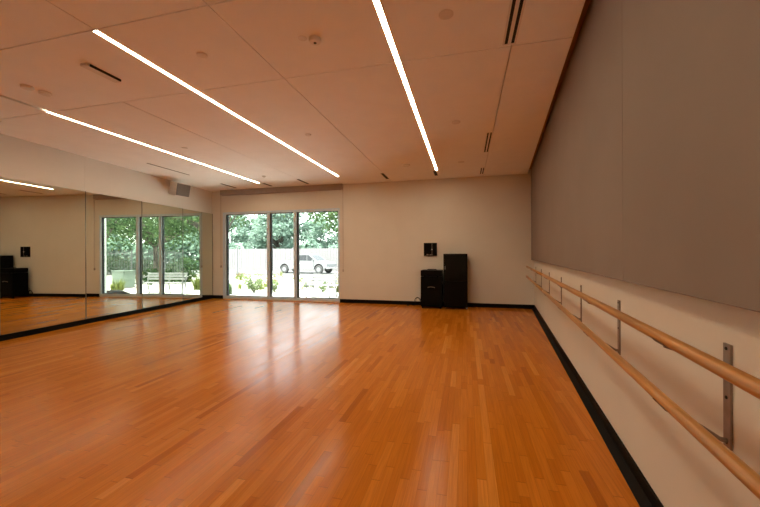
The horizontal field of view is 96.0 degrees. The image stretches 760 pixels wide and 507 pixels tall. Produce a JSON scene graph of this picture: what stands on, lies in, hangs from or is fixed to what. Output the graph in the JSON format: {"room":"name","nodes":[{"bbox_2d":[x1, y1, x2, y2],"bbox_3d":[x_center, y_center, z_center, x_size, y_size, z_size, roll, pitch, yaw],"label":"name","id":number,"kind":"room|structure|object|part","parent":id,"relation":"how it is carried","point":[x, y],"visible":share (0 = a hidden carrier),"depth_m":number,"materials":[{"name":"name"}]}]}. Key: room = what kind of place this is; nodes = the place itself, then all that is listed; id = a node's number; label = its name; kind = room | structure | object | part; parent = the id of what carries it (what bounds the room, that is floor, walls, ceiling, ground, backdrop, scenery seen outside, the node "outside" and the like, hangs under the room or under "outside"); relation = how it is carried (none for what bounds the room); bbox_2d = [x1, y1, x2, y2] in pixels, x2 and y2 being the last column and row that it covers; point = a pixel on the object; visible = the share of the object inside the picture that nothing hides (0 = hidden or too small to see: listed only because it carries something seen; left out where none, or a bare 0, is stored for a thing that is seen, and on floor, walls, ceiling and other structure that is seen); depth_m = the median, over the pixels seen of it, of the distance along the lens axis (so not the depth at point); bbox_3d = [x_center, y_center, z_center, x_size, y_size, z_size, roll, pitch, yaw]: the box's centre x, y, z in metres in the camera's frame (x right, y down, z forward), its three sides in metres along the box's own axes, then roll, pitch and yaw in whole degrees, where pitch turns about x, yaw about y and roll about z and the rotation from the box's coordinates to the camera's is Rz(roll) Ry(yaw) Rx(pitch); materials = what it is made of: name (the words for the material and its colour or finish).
{"room":"exercise studio","nodes":[
{"label":"exercise studio","id":0,"kind":"room"},
{"bbox_2d":[0,0,584,191],"bbox_3d":[-2.290,-1.957,3.709,9.185,0.030,12.063,0,0,14],"label":"ceiling","id":1,"kind":"structure","parent":0,"point":[347,91],"depth_m":3.95,"materials":[{"name":"white paint"}]},
{"bbox_2d":[20,84,34,90],"bbox_3d":[-4.082,-1.921,3.958,0.120,0.034,0.120,0,0,14],"label":"smoke detector","id":2,"kind":"object","parent":1,"relation":"attached to","point":[23,86],"visible":1,"depth_m":3.94,"materials":[{"name":"white plastic"}]},
{"bbox_2d":[38,90,51,96],"bbox_3d":[-4.024,-1.922,4.108,0.120,0.034,0.120,0,0,14],"label":"smoke detector","id":3,"kind":"object","parent":1,"relation":"attached to","point":[41,92],"visible":1,"depth_m":4.08,"materials":[{"name":"white plastic"}]},
{"bbox_2d":[80,63,120,82],"bbox_3d":[-2.973,-1.927,3.657,0.098,0.024,0.360,0,0,14],"label":"ceiling vent","id":4,"kind":"object","parent":1,"relation":"attached to","point":[87,66],"visible":1,"depth_m":3.62,"materials":[{"name":"white plastic"}]},
{"bbox_2d":[45,111,258,182],"bbox_3d":[-3.924,-1.933,7.017,0.059,0.009,4.904,0,0,14],"label":"recessed light","id":5,"kind":"object","parent":1,"relation":"in","point":[45,111],"visible":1,"depth_m":5.94,"materials":[{"name":"white plastic"}]},
{"bbox_2d":[147,163,188,174],"bbox_3d":[-4.835,-1.932,7.861,0.060,0.004,1.180,0,0,14],"label":"ceiling vent","id":6,"kind":"object","parent":1,"relation":"in","point":[147,163],"visible":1,"depth_m":7.76,"materials":[{"name":"white plastic"}]},
{"bbox_2d":[196,52,207,57],"bbox_3d":[-1.743,-1.941,3.346,0.100,0.014,0.100,0,0,14],"label":"sprinkler cover","id":7,"kind":"object","parent":1,"relation":"attached to","point":[199,54],"visible":1,"depth_m":3.34,"materials":[{"name":"white plastic"}]},
{"bbox_2d":[92,29,337,175],"bbox_3d":[-1.765,-1.942,5.784,0.059,0.009,5.819,0,0,14],"label":"recessed light","id":8,"kind":"object","parent":1,"relation":"in","point":[96,31],"visible":1,"depth_m":3.95,"materials":[{"name":"white plastic"}]},
{"bbox_2d":[298,35,306,40],"bbox_3d":[-0.701,-1.947,3.094,0.080,0.010,0.080,0,0,14],"label":"ceiling sensor","id":9,"kind":"object","parent":1,"relation":"attached to","point":[301,38],"visible":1,"depth_m":3.09,"materials":[{"name":"white plastic"}]},
{"bbox_2d":[309,35,320,45],"bbox_3d":[-0.590,-1.929,3.105,0.110,0.046,0.110,0,0,14],"label":"smoke detector","id":10,"kind":"object","parent":1,"relation":"attached to","point":[315,40],"visible":1,"depth_m":3.08,"materials":[{"name":"white plastic"}]},
{"bbox_2d":[372,0,437,169],"bbox_3d":[0.020,-1.948,2.824,0.059,0.009,10.704,0,0,14],"label":"recessed light","id":11,"kind":"object","parent":1,"relation":"in","point":[377,3],"visible":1,"depth_m":3.52,"materials":[{"name":"white plastic"}]},
{"bbox_2d":[439,9,453,19],"bbox_3d":[0.539,-1.951,2.791,0.120,0.012,0.120,0,0,14],"label":"sprinkler cover","id":12,"kind":"object","parent":1,"relation":"attached to","point":[445,14],"visible":1,"depth_m":2.78,"materials":[{"name":"white plastic"}]},
{"bbox_2d":[483,132,492,151],"bbox_3d":[1.911,-1.959,6.064,0.100,0.004,1.120,0,0,14],"label":"ceiling vent","id":13,"kind":"object","parent":1,"relation":"in","point":[488,134],"visible":1,"depth_m":5.97,"materials":[{"name":"white plastic"}]},
{"bbox_2d":[502,0,525,45],"bbox_3d":[0.938,-1.954,2.133,0.120,0.004,2.200,0,0,14],"label":"ceiling vent","id":14,"kind":"object","parent":1,"relation":"in","point":[516,7],"visible":1,"depth_m":2.88,"materials":[{"name":"white plastic"}]},
{"bbox_2d":[0,298,639,506],"bbox_3d":[-2.206,1.428,3.692,9.731,0.080,12.475,0,0,14],"label":"floor","id":15,"kind":"structure","parent":0,"point":[214,402],"depth_m":2.97,"materials":[{"name":"brown wood"}]},
{"bbox_2d":[421,269,442,308],"bbox_3d":[1.324,0.883,8.699,0.530,0.980,0.480,0,0,14],"label":"equipment case","id":16,"kind":"object","parent":15,"relation":"on","point":[431,279],"visible":1,"depth_m":8.50,"materials":[{"name":"black plastic"}]},
{"bbox_3d":[1.274,1.083,8.500,0.460,0.320,0.005,0,0,14],"label":"panel","id":17,"kind":"part","parent":16,"relation":"part of","materials":[{"name":"black plastic"}]},
{"bbox_3d":[1.327,0.492,8.716,0.530,0.149,0.444,0,0,14],"label":"lid","id":18,"kind":"part","parent":16,"relation":"part of","materials":[{"name":"black plastic"}]},
{"bbox_2d":[443,254,467,309],"bbox_3d":[1.895,0.688,8.560,0.584,1.365,0.465,0,0,14],"label":"equipment rack","id":19,"kind":"object","parent":15,"relation":"on","point":[455,269],"visible":1,"depth_m":8.34,"materials":[{"name":"black laminate"}]},
{"bbox_3d":[1.843,0.981,8.350,0.536,0.600,0.017,0,0,14],"label":"drawer","id":20,"kind":"part","parent":19,"relation":"part of","materials":[{"name":"black laminate"}]},
{"bbox_3d":[1.840,0.348,8.350,0.536,0.645,0.017,0,0,14],"label":"door","id":21,"kind":"part","parent":19,"relation":"part of","materials":[{"name":"black laminate"}]},
{"bbox_2d":[212,160,533,304],"bbox_3d":[-0.705,-0.444,9.666,9.831,3.850,0.250,0,0,14],"label":"wall","id":22,"kind":"structure","parent":0,"point":[385,227],"depth_m":9.10,"materials":[{"name":"beige paint"}]},
{"bbox_2d":[223,208,339,300],"bbox_3d":[-2.983,0.042,10.178,3.850,2.635,0.134,0,0,14],"label":"window","id":23,"kind":"structure","parent":22,"relation":"in","point":[226,215],"depth_m":10.20,"materials":[{"name":"silver metal"}]},
{"bbox_2d":[220,184,343,271],"bbox_3d":[-2.967,-0.710,10.050,4.012,2.460,0.106,0,0,14],"label":"roller shade","id":24,"kind":"object","parent":23,"relation":"attached to","point":[326,187],"visible":1,"depth_m":9.99,"materials":[{"name":"beige fabric"}]},
{"bbox_3d":[-4.903,-0.745,10.534,0.007,2.315,0.030,0,0,14],"label":"pull chain","id":25,"kind":"part","parent":24,"relation":"part of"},
{"bbox_2d":[213,295,533,308],"bbox_3d":[-0.722,1.331,9.537,9.287,0.100,0.014,0,0,14],"label":"baseboard","id":26,"kind":"structure","parent":22,"relation":"attached to","point":[519,306],"depth_m":9.14,"materials":[{"name":"black rubber"}]},
{"bbox_2d":[424,243,436,255],"bbox_3d":[1.327,-0.107,9.006,0.344,0.344,0.036,0,0,14],"label":"wall plate","id":27,"kind":"object","parent":22,"relation":"attached to","point":[430,249],"visible":1,"depth_m":8.99,"materials":[{"name":"black plastic"}]},
{"bbox_2d":[534,261,759,506],"bbox_3d":[1.860,-0.503,2.663,0.199,3.750,12.146,0,0,20],"label":"wall","id":28,"kind":"structure","parent":0,"point":[679,469],"depth_m":1.69,"materials":[{"name":"beige paint"}]},
{"bbox_2d":[526,266,549,294],"bbox_3d":[3.031,0.489,6.573,0.212,0.396,3.284,0,0,20],"label":"ballet barre","id":29,"kind":"object","parent":28,"relation":"attached to","point":[539,287],"visible":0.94,"depth_m":5.98,"materials":[{"name":"brown wood"}]},
{"bbox_3d":[2.951,0.312,6.601,0.042,0.042,3.284,0,0,20],"label":"rail","id":30,"kind":"part","parent":29,"relation":"part of","materials":[{"name":"brown wood"}]},
{"bbox_3d":[2.952,0.545,6.601,0.042,0.042,3.284,0,0,20],"label":"rail","id":31,"kind":"part","parent":29,"relation":"part of","materials":[{"name":"brown wood"}]},
{"bbox_2d":[529,0,590,168],"bbox_3d":[1.667,-2.040,2.709,0.184,0.105,12.145,0,0,20],"label":"trim","id":32,"kind":"structure","parent":28,"relation":"attached to","point":[587,2],"depth_m":3.74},
{"bbox_2d":[531,0,622,280],"bbox_3d":[2.622,-0.955,5.222,0.070,2.234,6.703,0,0,20],"label":"acoustic panel","id":33,"kind":"object","parent":28,"relation":"attached to","point":[577,167],"visible":0.83,"depth_m":2.92,"materials":[{"name":"fabric"}]},
{"bbox_2d":[532,305,663,506],"bbox_3d":[1.740,1.321,2.695,0.062,0.102,12.133,0,0,20],"label":"baseboard","id":34,"kind":"structure","parent":28,"relation":"attached to","point":[641,489],"depth_m":2.48,"materials":[{"name":"black rubber"}]},
{"bbox_2d":[542,274,759,499],"bbox_3d":[1.188,0.497,1.371,0.212,0.396,7.653,0,0,20],"label":"ballet barre","id":35,"kind":"object","parent":28,"relation":"attached to","point":[731,375],"visible":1,"depth_m":1.20,"materials":[{"name":"brown wood"}]},
{"bbox_3d":[1.108,0.320,1.399,0.042,0.042,7.653,0,0,20],"label":"rail","id":36,"kind":"part","parent":35,"relation":"part of","materials":[{"name":"brown wood"}]},
{"bbox_3d":[1.154,0.624,1.254,0.186,0.110,0.018,0,0,20],"label":"arm","id":37,"kind":"part","parent":35,"relation":"part of","materials":[{"name":"grey metal"}]},
{"bbox_2d":[622,0,759,311],"bbox_3d":[0.611,-0.945,-0.454,0.070,2.234,5.337,0,0,20],"label":"acoustic panel","id":38,"kind":"object","parent":28,"relation":"attached to","point":[691,68],"visible":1,"depth_m":1.30,"materials":[{"name":"fabric"}]},
{"bbox_3d":[-6.316,-0.471,4.728,1.269,3.750,12.075,0,0,14],"label":"wall","id":39,"kind":"structure","parent":0,"visible":0},
{"bbox_2d":[0,133,84,190],"bbox_3d":[-5.987,-1.580,6.130,0.014,0.695,1.356,0,0,9],"label":"trim","id":40,"kind":"structure","parent":39,"relation":"attached to","point":[20,159],"depth_m":6.04,"materials":[{"name":"white paint"}]},
{"bbox_2d":[0,177,86,334],"bbox_3d":[-5.961,0.037,6.129,0.019,2.538,1.348,0,0,10],"label":"wall mirror","id":41,"kind":"object","parent":39,"relation":"attached to","point":[43,226],"visible":1,"depth_m":6.02,"materials":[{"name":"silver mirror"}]},
{"bbox_2d":[0,295,212,340],"bbox_3d":[-6.197,1.356,4.700,0.030,0.095,12.125,0,0,9],"label":"baseboard","id":42,"kind":"structure","parent":39,"relation":"attached to","point":[9,336],"depth_m":6.87,"materials":[{"name":"black rubber"}]},
{"bbox_2d":[86,192,142,318],"bbox_3d":[-5.750,0.035,7.449,0.016,2.538,1.300,0,0,11],"label":"wall mirror","id":43,"kind":"object","parent":39,"relation":"attached to","point":[114,266],"visible":1,"depth_m":7.36,"materials":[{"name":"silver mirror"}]},
{"bbox_2d":[85,157,211,213],"bbox_3d":[-5.568,-1.582,8.744,0.014,0.695,3.934,0,0,9],"label":"trim","id":44,"kind":"structure","parent":39,"relation":"attached to","point":[101,177],"depth_m":7.98,"materials":[{"name":"white paint"}]},
{"bbox_2d":[168,181,190,196],"bbox_3d":[-5.301,-1.688,8.994,0.435,0.390,0.396,0,0,22],"label":"wall speaker","id":45,"kind":"object","parent":44,"relation":"attached to","point":[178,189],"visible":1,"depth_m":8.87,"materials":[{"name":"white plastic"}]},
{"bbox_2d":[176,183,190,196],"bbox_3d":[-5.136,-1.650,8.927,0.080,0.298,0.375,0,0,22],"label":"grille","id":46,"kind":"object","parent":45,"relation":"attached to","point":[183,190],"depth_m":8.91,"materials":[{"name":"grey metal"}]},
{"bbox_2d":[142,202,182,307],"bbox_3d":[-5.540,0.034,8.752,0.016,2.538,1.316,0,0,11],"label":"wall mirror","id":47,"kind":"object","parent":39,"relation":"attached to","point":[162,225],"visible":1,"depth_m":8.71,"materials":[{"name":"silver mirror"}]},
{"bbox_2d":[183,209,212,300],"bbox_3d":[-5.334,0.033,10.039,0.020,2.538,1.266,0,0,10],"label":"wall mirror","id":48,"kind":"object","parent":39,"relation":"attached to","point":[197,226],"visible":1,"depth_m":10.00,"materials":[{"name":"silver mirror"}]},
{"label":"outside","id":49,"kind":"structure","parent":0,"visible":0},
{"bbox_2d":[229,274,337,297],"bbox_3d":[-2.509,1.647,16.584,31.000,0.280,12.275,0,0,14],"label":"ground","id":50,"kind":"structure","parent":49,"point":[286,289],"depth_m":14.04,"materials":[{"name":"white concrete"}]},
{"bbox_2d":[229,275,235,293],"bbox_3d":[-5.674,1.132,12.748,0.946,0.776,1.118,0,0,14],"label":"clump","id":51,"kind":"object","parent":50,"relation":"on","point":[231,286],"visible":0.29,"depth_m":12.69,"materials":[{"name":"green plant"}]},
{"bbox_2d":[235,280,245,288],"bbox_3d":[-5.998,1.315,14.673,0.656,0.413,0.559,0,0,27],"label":"flowering plant","id":52,"kind":"object","parent":50,"relation":"on","point":[239,286],"visible":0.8,"depth_m":14.62,"materials":[{"name":"yellow plant"}]},
{"bbox_2d":[229,215,253,231],"bbox_3d":[-10.871,-1.899,21.988,6.333,7.076,7.248,0,0,-14],"label":"tree","id":53,"kind":"object","parent":50,"relation":"on","point":[234,216],"visible":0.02,"depth_m":24.19,"materials":[{"name":"green plant"}]},
{"bbox_2d":[241,272,264,292],"bbox_3d":[-4.924,1.089,13.161,0.976,0.871,1.094,0,0,-22],"label":"shrub","id":54,"kind":"object","parent":50,"relation":"on","point":[250,283],"visible":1,"depth_m":13.09,"materials":[{"name":"green plant"}]},
{"bbox_2d":[273,280,280,292],"bbox_3d":[-4.120,1.289,13.328,0.525,0.501,0.479,0,0,14],"label":"shrub","id":55,"kind":"object","parent":50,"relation":"on","point":[275,286],"visible":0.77,"depth_m":13.30,"materials":[{"name":"green plant"}]},
{"bbox_2d":[283,212,337,235],"bbox_3d":[-0.102,-1.590,15.259,9.268,6.375,7.748,0,0,21],"label":"shade tree","id":56,"kind":"object","parent":50,"relation":"on","point":[331,215],"visible":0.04,"depth_m":16.15,"materials":[{"name":"green plant"}]},
{"bbox_2d":[305,273,337,297],"bbox_3d":[-1.595,1.104,11.622,1.800,0.811,0.611,0,0,17],"label":"park bench","id":57,"kind":"object","parent":50,"relation":"on","point":[318,277],"visible":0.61,"depth_m":11.88,"materials":[{"name":"metal"}]},
{"bbox_2d":[315,279,329,292],"bbox_3d":[-2.202,1.211,13.160,0.656,0.602,0.747,0,0,14],"label":"shrub","id":58,"kind":"object","parent":50,"relation":"on","point":[323,288],"visible":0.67,"depth_m":13.12,"materials":[{"name":"green plant"}]},
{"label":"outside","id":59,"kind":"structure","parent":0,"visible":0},
{"bbox_2d":[229,269,337,274],"bbox_3d":[4.625,1.830,59.120,160.000,0.240,73.100,0,0,14],"label":"road","id":60,"kind":"structure","parent":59,"point":[290,272],"depth_m":31.93,"materials":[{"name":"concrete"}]},
{"bbox_2d":[235,245,243,273],"bbox_3d":[-11.018,0.534,26.875,0.758,2.490,0.312,0,0,0],"label":"street lamp","id":61,"kind":"object","parent":60,"relation":"on","point":[242,247],"visible":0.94,"depth_m":26.82,"materials":[{"name":"white metal"}]},
{"bbox_3d":[-11.258,0.755,26.876,0.277,2.050,0.277,0,0,0],"label":"post","id":62,"kind":"part","parent":61,"relation":"part of","materials":[{"name":"white metal"}]},
{"bbox_2d":[229,215,257,246],"bbox_3d":[-20.727,-2.111,47.655,7.808,8.048,8.577,0,0,-8],"label":"street tree","id":63,"kind":"object","parent":60,"relation":"on","point":[239,236],"visible":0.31,"depth_m":45.75,"materials":[{"name":"green plant"}]},
{"bbox_2d":[248,214,293,247],"bbox_3d":[-15.218,-1.947,49.535,6.982,7.660,7.286,0,0,9],"label":"street tree","id":64,"kind":"object","parent":60,"relation":"on","point":[263,214],"visible":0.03,"depth_m":48.85,"materials":[{"name":"green plant"}]},
{"bbox_2d":[230,274,312,275],"bbox_3d":[0.485,1.669,22.312,130.000,0.410,0.300,0,0,14],"label":"kerb","id":65,"kind":"object","parent":60,"relation":"on","point":[230,274],"depth_m":24.40,"materials":[{"name":"grey concrete"}]},
{"bbox_2d":[246,213,304,248],"bbox_3d":[-13.197,-2.268,42.401,7.816,8.314,6.705,0,0,24],"label":"street tree","id":66,"kind":"object","parent":60,"relation":"on","point":[283,227],"visible":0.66,"depth_m":40.82,"materials":[{"name":"green plant"}]},
{"bbox_2d":[229,247,337,270],"bbox_3d":[-13.288,0.606,36.335,24.616,2.361,0.168,0,0,17],"label":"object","id":67,"kind":"object","parent":60,"relation":"on","point":[248,259],"visible":0.2,"depth_m":35.88,"materials":[{"name":"white"}]},
{"bbox_2d":[229,238,337,260],"bbox_3d":[-20.420,0.054,43.631,35.530,4.014,4.523,0,0,14],"label":"hedge","id":68,"kind":"object","parent":60,"relation":"on","point":[287,245],"visible":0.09,"depth_m":41.08,"materials":[{"name":"green plant"}]},
{"bbox_2d":[273,254,336,273],"bbox_3d":[-6.727,0.901,30.727,5.580,1.720,2.160,0,0,20],"label":"pickup truck","id":69,"kind":"object","parent":60,"relation":"on","point":[306,261],"visible":0.86,"depth_m":29.82,"materials":[{"name":"white paint"}]},
{"bbox_2d":[299,217,337,247],"bbox_3d":[-7.842,-1.573,44.612,7.291,6.841,6.637,0,0,-30],"label":"street tree","id":70,"kind":"object","parent":60,"relation":"on","point":[310,229],"visible":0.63,"depth_m":42.72,"materials":[{"name":"green plant"}]}
]}

